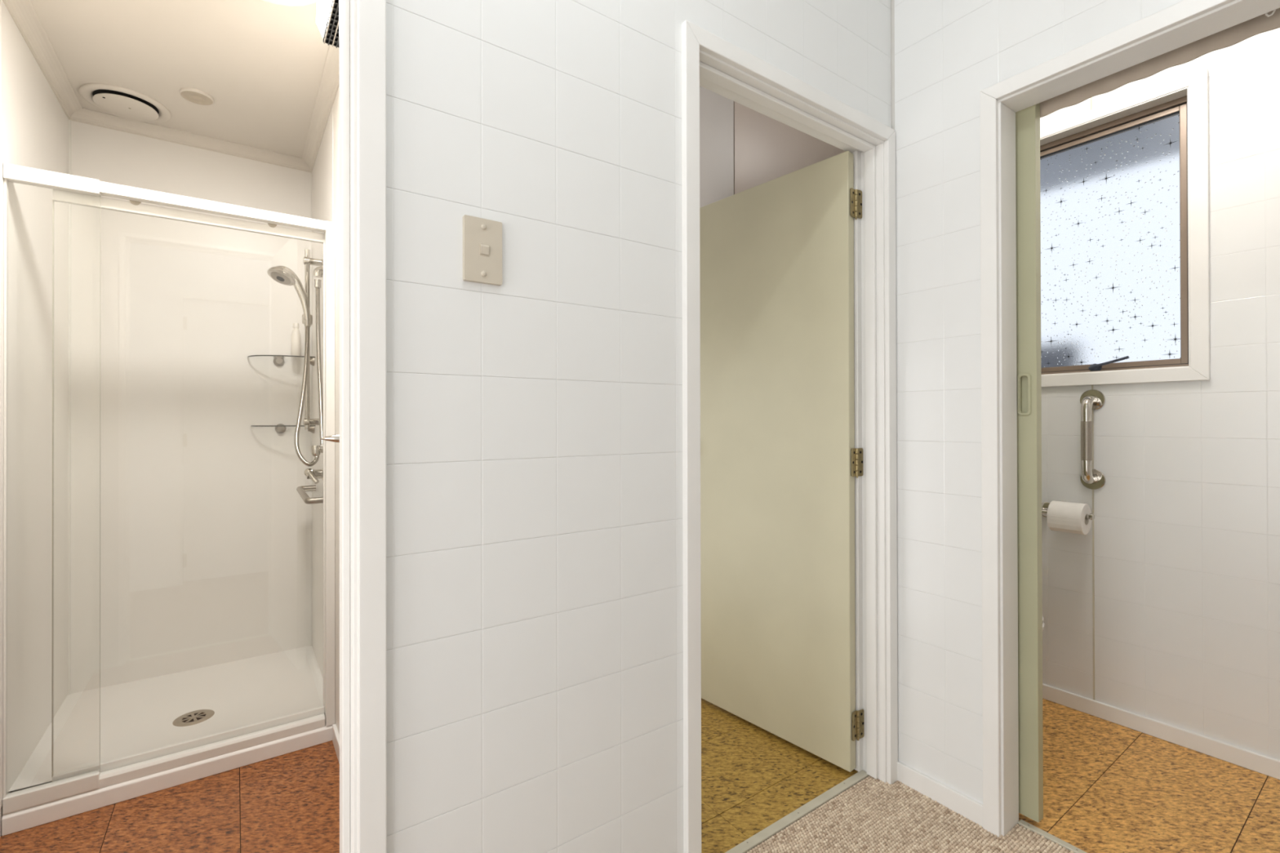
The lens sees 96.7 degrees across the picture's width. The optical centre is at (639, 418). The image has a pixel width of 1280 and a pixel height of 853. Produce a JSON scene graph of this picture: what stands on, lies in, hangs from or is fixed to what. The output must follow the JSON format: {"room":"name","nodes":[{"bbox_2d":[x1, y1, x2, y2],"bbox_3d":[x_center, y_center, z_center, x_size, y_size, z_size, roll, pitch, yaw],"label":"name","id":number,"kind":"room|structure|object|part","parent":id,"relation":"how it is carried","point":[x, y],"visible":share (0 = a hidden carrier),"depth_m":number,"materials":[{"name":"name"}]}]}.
{"room":"hallway","nodes":[
{"label":"hallway","id":0,"kind":"room"},
{"bbox_2d":[0,0,68,837],"bbox_3d":[-1.677,-0.051,1.381,0.104,2.360,2.008,0,0,-35],"label":"wall","id":1,"kind":"structure","parent":0,"point":[34,125],"depth_m":1.77,"materials":[{"name":"plastic"}]},
{"bbox_2d":[2,0,82,119],"bbox_3d":[-1.592,-1.154,1.387,0.046,0.041,1.912,0,0,-35],"label":"trim","id":2,"kind":"structure","parent":1,"relation":"attached to","point":[23,13],"depth_m":1.79,"materials":[{"name":"beige wood"}]},
{"bbox_2d":[30,0,329,157],"bbox_3d":[-1.312,-1.203,1.645,1.005,0.057,2.008,0,0,-35],"label":"ceiling","id":3,"kind":"structure","parent":0,"point":[261,63],"depth_m":1.84,"materials":[{"name":"white paint"}]},
{"bbox_2d":[78,83,170,123],"bbox_3d":[-1.907,-1.161,2.113,0.254,0.022,0.254,0,0,-35],"label":"ceiling vent","id":4,"kind":"object","parent":3,"relation":"in","point":[122,102],"visible":1,"depth_m":2.08,"materials":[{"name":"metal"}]},
{"bbox_2d":[179,87,213,105],"bbox_3d":[-1.607,-1.165,2.064,0.098,0.014,0.098,0,0,-35],"label":"ceiling disc","id":5,"kind":"object","parent":3,"relation":"attached to","point":[194,95],"visible":1,"depth_m":2.05,"materials":[{"name":"white plastic"}]},
{"bbox_2d":[262,0,317,5],"bbox_3d":[-0.958,-1.160,1.436,0.298,0.031,0.298,0,0,-35],"label":"recessed light","id":6,"kind":"object","parent":3,"relation":"in","point":[286,2],"visible":1,"depth_m":1.56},
{"bbox_2d":[67,119,311,694],"bbox_3d":[-1.831,-0.038,2.379,0.804,2.182,0.010,0,0,-35],"label":"wall","id":7,"kind":"structure","parent":0,"point":[206,526],"depth_m":2.34,"materials":[{"name":"plastic"}]},
{"bbox_2d":[247,355,315,365],"bbox_3d":[-1.561,-0.256,2.479,0.244,0.042,0.154,0,0,-35],"label":"corner shelf","id":8,"kind":"object","parent":7,"relation":"attached to","point":[278,360],"visible":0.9,"depth_m":2.49,"materials":[{"name":"clear glass"}]},
{"bbox_3d":[-1.561,-0.268,2.480,0.240,0.006,0.150,0,0,-35],"label":"glass plate","id":9,"kind":"part","parent":8,"relation":"part of","materials":[{"name":"clear glass"}]},
{"bbox_2d":[290,323,301,355],"bbox_3d":[-1.519,-0.346,2.511,0.038,0.149,0.054,0,0,-35],"label":"shampoo bottle","id":10,"kind":"object","parent":8,"relation":"on","point":[295,344],"visible":0.88,"depth_m":2.49,"materials":[{"name":"white plastic"}]},
{"bbox_2d":[250,423,315,433],"bbox_3d":[-1.556,0.044,2.481,0.232,0.042,0.154,0,0,-35],"label":"corner shelf","id":11,"kind":"object","parent":7,"relation":"attached to","point":[280,428],"visible":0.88,"depth_m":2.51,"materials":[{"name":"clear glass"}]},
{"bbox_2d":[311,84,339,734],"bbox_3d":[-0.941,-0.051,1.903,0.102,2.360,2.008,0,0,-35],"label":"wall","id":12,"kind":"structure","parent":0,"point":[322,171],"depth_m":2.28,"materials":[{"name":"plastic"}]},
{"bbox_2d":[296,484,323,504],"bbox_3d":[-1.317,0.302,2.275,0.081,0.023,0.481,0,0,-35],"label":"soap tray","id":13,"kind":"object","parent":12,"relation":"attached to","point":[309,495],"visible":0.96,"depth_m":2.24,"materials":[{"name":"metal"}]},
{"bbox_3d":[-1.309,0.304,2.282,0.060,0.003,0.436,0,0,-35],"label":"dish","id":14,"kind":"part","parent":13,"relation":"part of","materials":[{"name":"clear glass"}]},
{"bbox_2d":[302,248,323,429],"bbox_3d":[-1.267,-0.306,2.209,0.076,0.698,0.067,0,0,-35],"label":"shower rail","id":15,"kind":"object","parent":12,"relation":"attached to","point":[307,260],"visible":0.66,"depth_m":2.20,"materials":[{"name":"silver metal"}]},
{"bbox_2d":[266,265,319,466],"bbox_3d":[-1.291,-0.192,2.123,0.167,0.747,0.091,0,0,-35],"label":"shower","id":16,"kind":"object","parent":15,"relation":"attached to","point":[284,275],"visible":1,"depth_m":2.14,"materials":[{"name":"silver metal"}]},
{"bbox_3d":[-1.298,-0.469,2.127,0.116,0.192,0.038,0,0,-35],"label":"handle","id":17,"kind":"part","parent":16,"relation":"part of","materials":[{"name":"silver metal"}]},
{"bbox_2d":[304,466,323,484],"bbox_3d":[-1.242,0.216,2.176,0.074,0.061,0.112,0,0,-35],"label":"shower mixer","id":18,"kind":"object","parent":12,"relation":"attached to","point":[313,474],"visible":0.83,"depth_m":2.16,"materials":[{"name":"silver metal"}]},
{"bbox_3d":[-1.232,0.222,2.143,0.051,0.049,0.018,0,0,21],"label":"lever","id":19,"kind":"part","parent":18,"relation":"part of","materials":[{"name":"silver metal"}]},
{"bbox_2d":[311,445,323,456],"bbox_3d":[-1.230,0.120,2.180,0.050,0.048,0.048,0,0,-35],"label":"outlet","id":20,"kind":"object","parent":12,"relation":"attached to","point":[315,450],"visible":0.67,"depth_m":2.16,"materials":[{"name":"silver metal"}]},
{"bbox_2d":[312,266,323,444],"bbox_3d":[-1.202,-0.241,2.140,0.050,0.683,0.052,0,0,-35],"label":"shower rail","id":21,"kind":"object","parent":12,"relation":"attached to","point":[318,271],"visible":0.89,"depth_m":2.13,"materials":[{"name":"silver metal"}]},
{"bbox_2d":[301,44,339,172],"bbox_3d":[-0.975,-1.154,1.826,0.046,0.041,1.912,0,0,-35],"label":"trim","id":22,"kind":"structure","parent":12,"relation":"attached to","point":[330,80],"depth_m":2.10,"materials":[{"name":"beige wood"}]},
{"bbox_2d":[315,0,339,48],"bbox_3d":[-0.674,-1.081,1.348,0.110,0.130,0.530,0,0,-35],"label":"heater","id":23,"kind":"object","parent":12,"relation":"attached to","point":[327,21],"visible":0.34,"depth_m":1.48,"materials":[{"name":"metal"}]},
{"bbox_2d":[321,434,339,442],"bbox_3d":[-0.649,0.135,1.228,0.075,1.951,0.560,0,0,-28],"label":"door handle","id":24,"kind":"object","parent":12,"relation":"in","point":[335,438],"depth_m":1.36,"materials":[{"name":"silver metal"}]},
{"bbox_2d":[332,724,339,764],"bbox_3d":[-0.745,1.097,1.532,0.012,0.060,1.129,0,0,-35],"label":"baseboard","id":25,"kind":"structure","parent":12,"relation":"attached to","point":[335,736],"depth_m":1.92,"materials":[{"name":"paint"}]},
{"bbox_2d":[386,0,891,852],"bbox_3d":[-0.964,-0.226,0.597,4.419,2.700,0.096,0,0,-35],"label":"wall","id":26,"kind":"structure","parent":0,"point":[535,534],"depth_m":1.09,"materials":[{"name":"white tile"}]},
{"bbox_2d":[338,0,386,852],"bbox_3d":[-0.711,0.113,0.768,0.664,2.023,0.116,0,0,-35],"label":"trim","id":27,"kind":"structure","parent":26,"relation":"attached to","point":[362,23],"depth_m":0.90,"materials":[{"name":"paint"}]},
{"bbox_3d":[-0.428,0.113,0.908,0.041,2.022,0.017,0,0,-35],"label":"architrave","id":28,"kind":"part","parent":27,"relation":"part of","materials":[{"name":"paint"}]},
{"bbox_2d":[462,214,502,285],"bbox_3d":[-0.280,-0.300,1.017,0.070,0.114,0.013,0,0,-35],"label":"light switch","id":29,"kind":"object","parent":26,"relation":"attached to","point":[482,237],"visible":1,"depth_m":1.01,"materials":[{"name":"white plastic"}]},
{"bbox_2d":[699,151,864,772],"bbox_3d":[0.414,0.134,2.055,0.100,1.948,0.764,0,0,-43],"label":"door","id":30,"kind":"structure","parent":26,"relation":"in","point":[780,462],"depth_m":1.97,"materials":[{"name":"green paint"}]},
{"bbox_2d":[681,19,897,852],"bbox_3d":[0.419,0.113,1.570,0.850,2.023,0.116,0,0,-35],"label":"trim","id":31,"kind":"structure","parent":26,"relation":"attached to","point":[709,61],"depth_m":1.75,"materials":[{"name":"paint"}]},
{"bbox_3d":[0.117,0.113,1.295,0.041,2.022,0.017,0,0,-35],"label":"architrave","id":32,"kind":"part","parent":31,"relation":"part of","materials":[{"name":"paint"}]},
{"bbox_3d":[0.445,-0.878,1.533,0.848,0.041,0.017,0,0,-35],"label":"architrave","id":33,"kind":"part","parent":31,"relation":"part of","materials":[{"name":"paint"}]},
{"bbox_3d":[0.692,0.134,1.819,0.023,1.970,0.026,0,0,-35],"label":"hinge post","id":34,"kind":"part","parent":31,"relation":"part of","materials":[{"name":"paint"}]},
{"bbox_3d":[0.777,0.113,1.763,0.041,2.022,0.017,0,0,-35],"label":"architrave","id":35,"kind":"part","parent":31,"relation":"part of","materials":[{"name":"paint"}]},
{"bbox_2d":[724,769,869,852],"bbox_3d":[0.408,1.122,1.584,0.754,0.008,0.027,0,0,-35],"label":"trim","id":36,"kind":"structure","parent":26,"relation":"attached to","point":[763,835],"depth_m":1.60,"materials":[{"name":"paint"}]},
{"bbox_2d":[0,698,1279,852],"bbox_3d":[-0.746,1.153,1.059,5.310,0.064,3.800,0,0,-35],"label":"floor","id":37,"kind":"structure","parent":0,"point":[1108,787],"depth_m":1.64,"materials":[{"name":"tile"}]},
{"bbox_2d":[1,645,332,835],"bbox_3d":[-1.613,1.085,2.071,0.801,0.092,0.746,0,0,-35],"label":"shower tray","id":38,"kind":"object","parent":37,"relation":"on","point":[136,717],"visible":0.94,"depth_m":1.97,"materials":[{"name":"plastic"}]},
{"bbox_2d":[2,162,335,815],"bbox_3d":[-1.417,0.191,1.796,0.801,1.770,0.065,0,0,-35],"label":"shower door frame","id":39,"kind":"structure","parent":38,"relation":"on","point":[67,188],"depth_m":1.78,"materials":[{"name":"white metal"}]},
{"bbox_3d":[-1.428,1.058,1.784,0.770,0.035,0.051,0,0,-35],"label":"sill","id":40,"kind":"part","parent":39,"relation":"part of","materials":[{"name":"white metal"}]},
{"bbox_3d":[-1.431,-0.676,1.792,0.773,0.033,0.062,0,0,-35],"label":"rail","id":41,"kind":"part","parent":39,"relation":"part of","materials":[{"name":"white metal"}]},
{"bbox_3d":[-1.400,1.033,1.823,0.683,0.024,0.014,0,0,-35],"label":"door rail","id":42,"kind":"part","parent":39,"relation":"part of","materials":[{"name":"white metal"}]},
{"bbox_3d":[-1.401,-0.641,1.831,0.690,0.032,0.016,0,0,-35],"label":"door rail","id":43,"kind":"part","parent":39,"relation":"part of","materials":[{"name":"white metal"}]},
{"bbox_2d":[1042,617,1044,631],"bbox_3d":[1.183,0.723,2.211,0.394,0.805,0.650,0,0,-35],"label":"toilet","id":44,"kind":"object","parent":37,"relation":"on","point":[1043,624],"visible":0.02,"depth_m":1.97,"materials":[{"name":"ceramic"}]},
{"bbox_2d":[699,85,734,207],"bbox_3d":[-0.036,-0.220,2.985,0.004,2.700,1.492,0,0,-35],"label":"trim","id":45,"kind":"structure","parent":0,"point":[717,178],"depth_m":2.48,"materials":[{"name":"paint"}]},
{"bbox_2d":[733,0,1182,804],"bbox_3d":[0.639,-0.224,2.079,0.091,2.700,3.750,0,0,-35],"label":"wall","id":46,"kind":"structure","parent":0,"point":[944,53],"depth_m":1.66,"materials":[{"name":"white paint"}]},
{"bbox_2d":[897,760,982,827],"bbox_3d":[0.869,1.094,1.668,0.011,0.060,0.266,0,0,-35],"label":"baseboard","id":47,"kind":"structure","parent":46,"relation":"attached to","point":[955,801],"depth_m":1.65,"materials":[{"name":"paint"}]},
{"bbox_2d":[1015,102,1043,822],"bbox_3d":[0.870,0.117,1.881,0.036,1.975,0.780,0,0,-35],"label":"door","id":48,"kind":"structure","parent":46,"relation":"in","point":[1030,723],"depth_m":1.57,"materials":[{"name":"beige wood"}]},
{"bbox_3d":[1.065,-0.067,1.579,0.004,0.116,0.034,0,0,-35],"label":"flush pull","id":49,"kind":"part","parent":48,"relation":"part of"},
{"bbox_2d":[1017,819,1086,852],"bbox_3d":[1.277,1.118,1.265,0.022,0.008,0.772,0,0,-35],"label":"trim","id":50,"kind":"structure","parent":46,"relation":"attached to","point":[1068,846],"depth_m":1.52,"materials":[{"name":"paint"}]},
{"bbox_2d":[979,0,1279,837],"bbox_3d":[1.229,0.110,1.236,0.109,2.023,0.867,0,0,-35],"label":"trim","id":51,"kind":"structure","parent":46,"relation":"attached to","point":[1183,23],"depth_m":1.53,"materials":[{"name":"paint"}]},
{"bbox_3d":[0.953,0.112,1.546,0.017,2.022,0.041,0,0,-35],"label":"architrave","id":52,"kind":"part","parent":51,"relation":"part of","materials":[{"name":"paint"}]},
{"bbox_3d":[1.189,-0.881,1.212,0.017,0.041,0.865,0,0,-35],"label":"architrave","id":53,"kind":"part","parent":51,"relation":"part of","materials":[{"name":"paint"}]},
{"bbox_2d":[1039,7,1279,117],"bbox_3d":[1.094,-0.887,1.584,0.042,0.101,1.530,0,0,-35],"label":"trim","id":54,"kind":"structure","parent":46,"relation":"attached to","point":[1270,20],"depth_m":1.36,"materials":[{"name":"paint"}]},
{"bbox_2d":[1040,27,1279,760],"bbox_3d":[1.932,-0.188,1.949,0.113,2.620,2.140,0,0,-35],"label":"wall","id":55,"kind":"structure","parent":0,"point":[1166,611],"depth_m":1.92,"materials":[{"name":"white paint"}]},
{"bbox_2d":[1041,502,1094,519],"bbox_3d":[1.633,0.364,2.191,0.098,0.060,0.208,0,0,-35],"label":"toilet roll holder","id":56,"kind":"object","parent":55,"relation":"attached to","point":[1045,505],"visible":0.43,"depth_m":2.21,"materials":[{"name":"silver metal"}]},
{"bbox_3d":[1.610,0.364,2.164,0.017,0.017,0.164,0,0,-35],"label":"arm","id":57,"kind":"part","parent":56,"relation":"part of","materials":[{"name":"silver metal"}]},
{"bbox_2d":[1046,500,1091,534],"bbox_3d":[1.621,0.374,2.149,0.115,0.114,0.110,0,0,-35],"label":"toilet roll","id":58,"kind":"object","parent":56,"relation":"on","point":[1064,517],"visible":0.98,"depth_m":2.12,"materials":[{"name":"white paper"}]},
{"bbox_2d":[1040,68,1210,489],"bbox_3d":[1.690,-0.447,2.203,0.179,1.433,0.740,0,0,-35],"label":"window","id":59,"kind":"structure","parent":55,"relation":"in","point":[1124,183],"depth_m":2.11,"materials":[{"name":"glass"}]},
{"bbox_3d":[1.683,0.080,2.133,0.085,0.379,0.078,0,0,-35],"label":"grab rail","id":60,"kind":"part","parent":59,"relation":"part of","materials":[{"name":"silver metal"}]},
{"bbox_3d":[1.763,-0.210,2.142,0.011,0.041,0.126,0,0,-31],"label":"latch lever","id":61,"kind":"part","parent":59,"relation":"part of","materials":[{"name":"black metal"}]},
{"bbox_3d":[1.742,-0.645,2.241,0.004,0.876,0.579,0,0,-35],"label":"pane","id":62,"kind":"part","parent":59,"relation":"part of","materials":[{"name":"white glass"}]},
{"bbox_3d":[1.679,-1.145,2.198,0.017,0.038,0.739,0,0,-35],"label":"casing","id":63,"kind":"part","parent":59,"relation":"part of","materials":[{"name":"paint"}]},
{"bbox_3d":[1.681,-0.150,2.195,0.017,0.046,0.739,0,0,-35],"label":"casing","id":64,"kind":"part","parent":59,"relation":"part of","materials":[{"name":"paint"}]},
{"bbox_3d":[1.881,-0.647,1.913,0.017,1.036,0.046,0,0,-35],"label":"casing","id":65,"kind":"part","parent":59,"relation":"part of","materials":[{"name":"paint"}]},
{"bbox_2d":[1042,683,1279,779],"bbox_3d":[1.913,1.093,1.873,0.012,0.058,2.030,0,0,-35],"label":"baseboard","id":66,"kind":"structure","parent":55,"relation":"attached to","point":[1262,764],"depth_m":1.97,"materials":[{"name":"paint"}]},
{"bbox_3d":[-1.862,-0.047,2.421,0.803,2.360,0.096,0,0,-35],"label":"wall","id":67,"kind":"structure","parent":0,"visible":0},
{"bbox_2d":[69,107,311,172],"bbox_3d":[-1.823,-1.150,2.367,0.803,0.041,0.046,0,0,-35],"label":"trim","id":68,"kind":"structure","parent":67,"relation":"attached to","point":[86,116],"depth_m":2.34,"materials":[{"name":"beige wood"}]}
]}

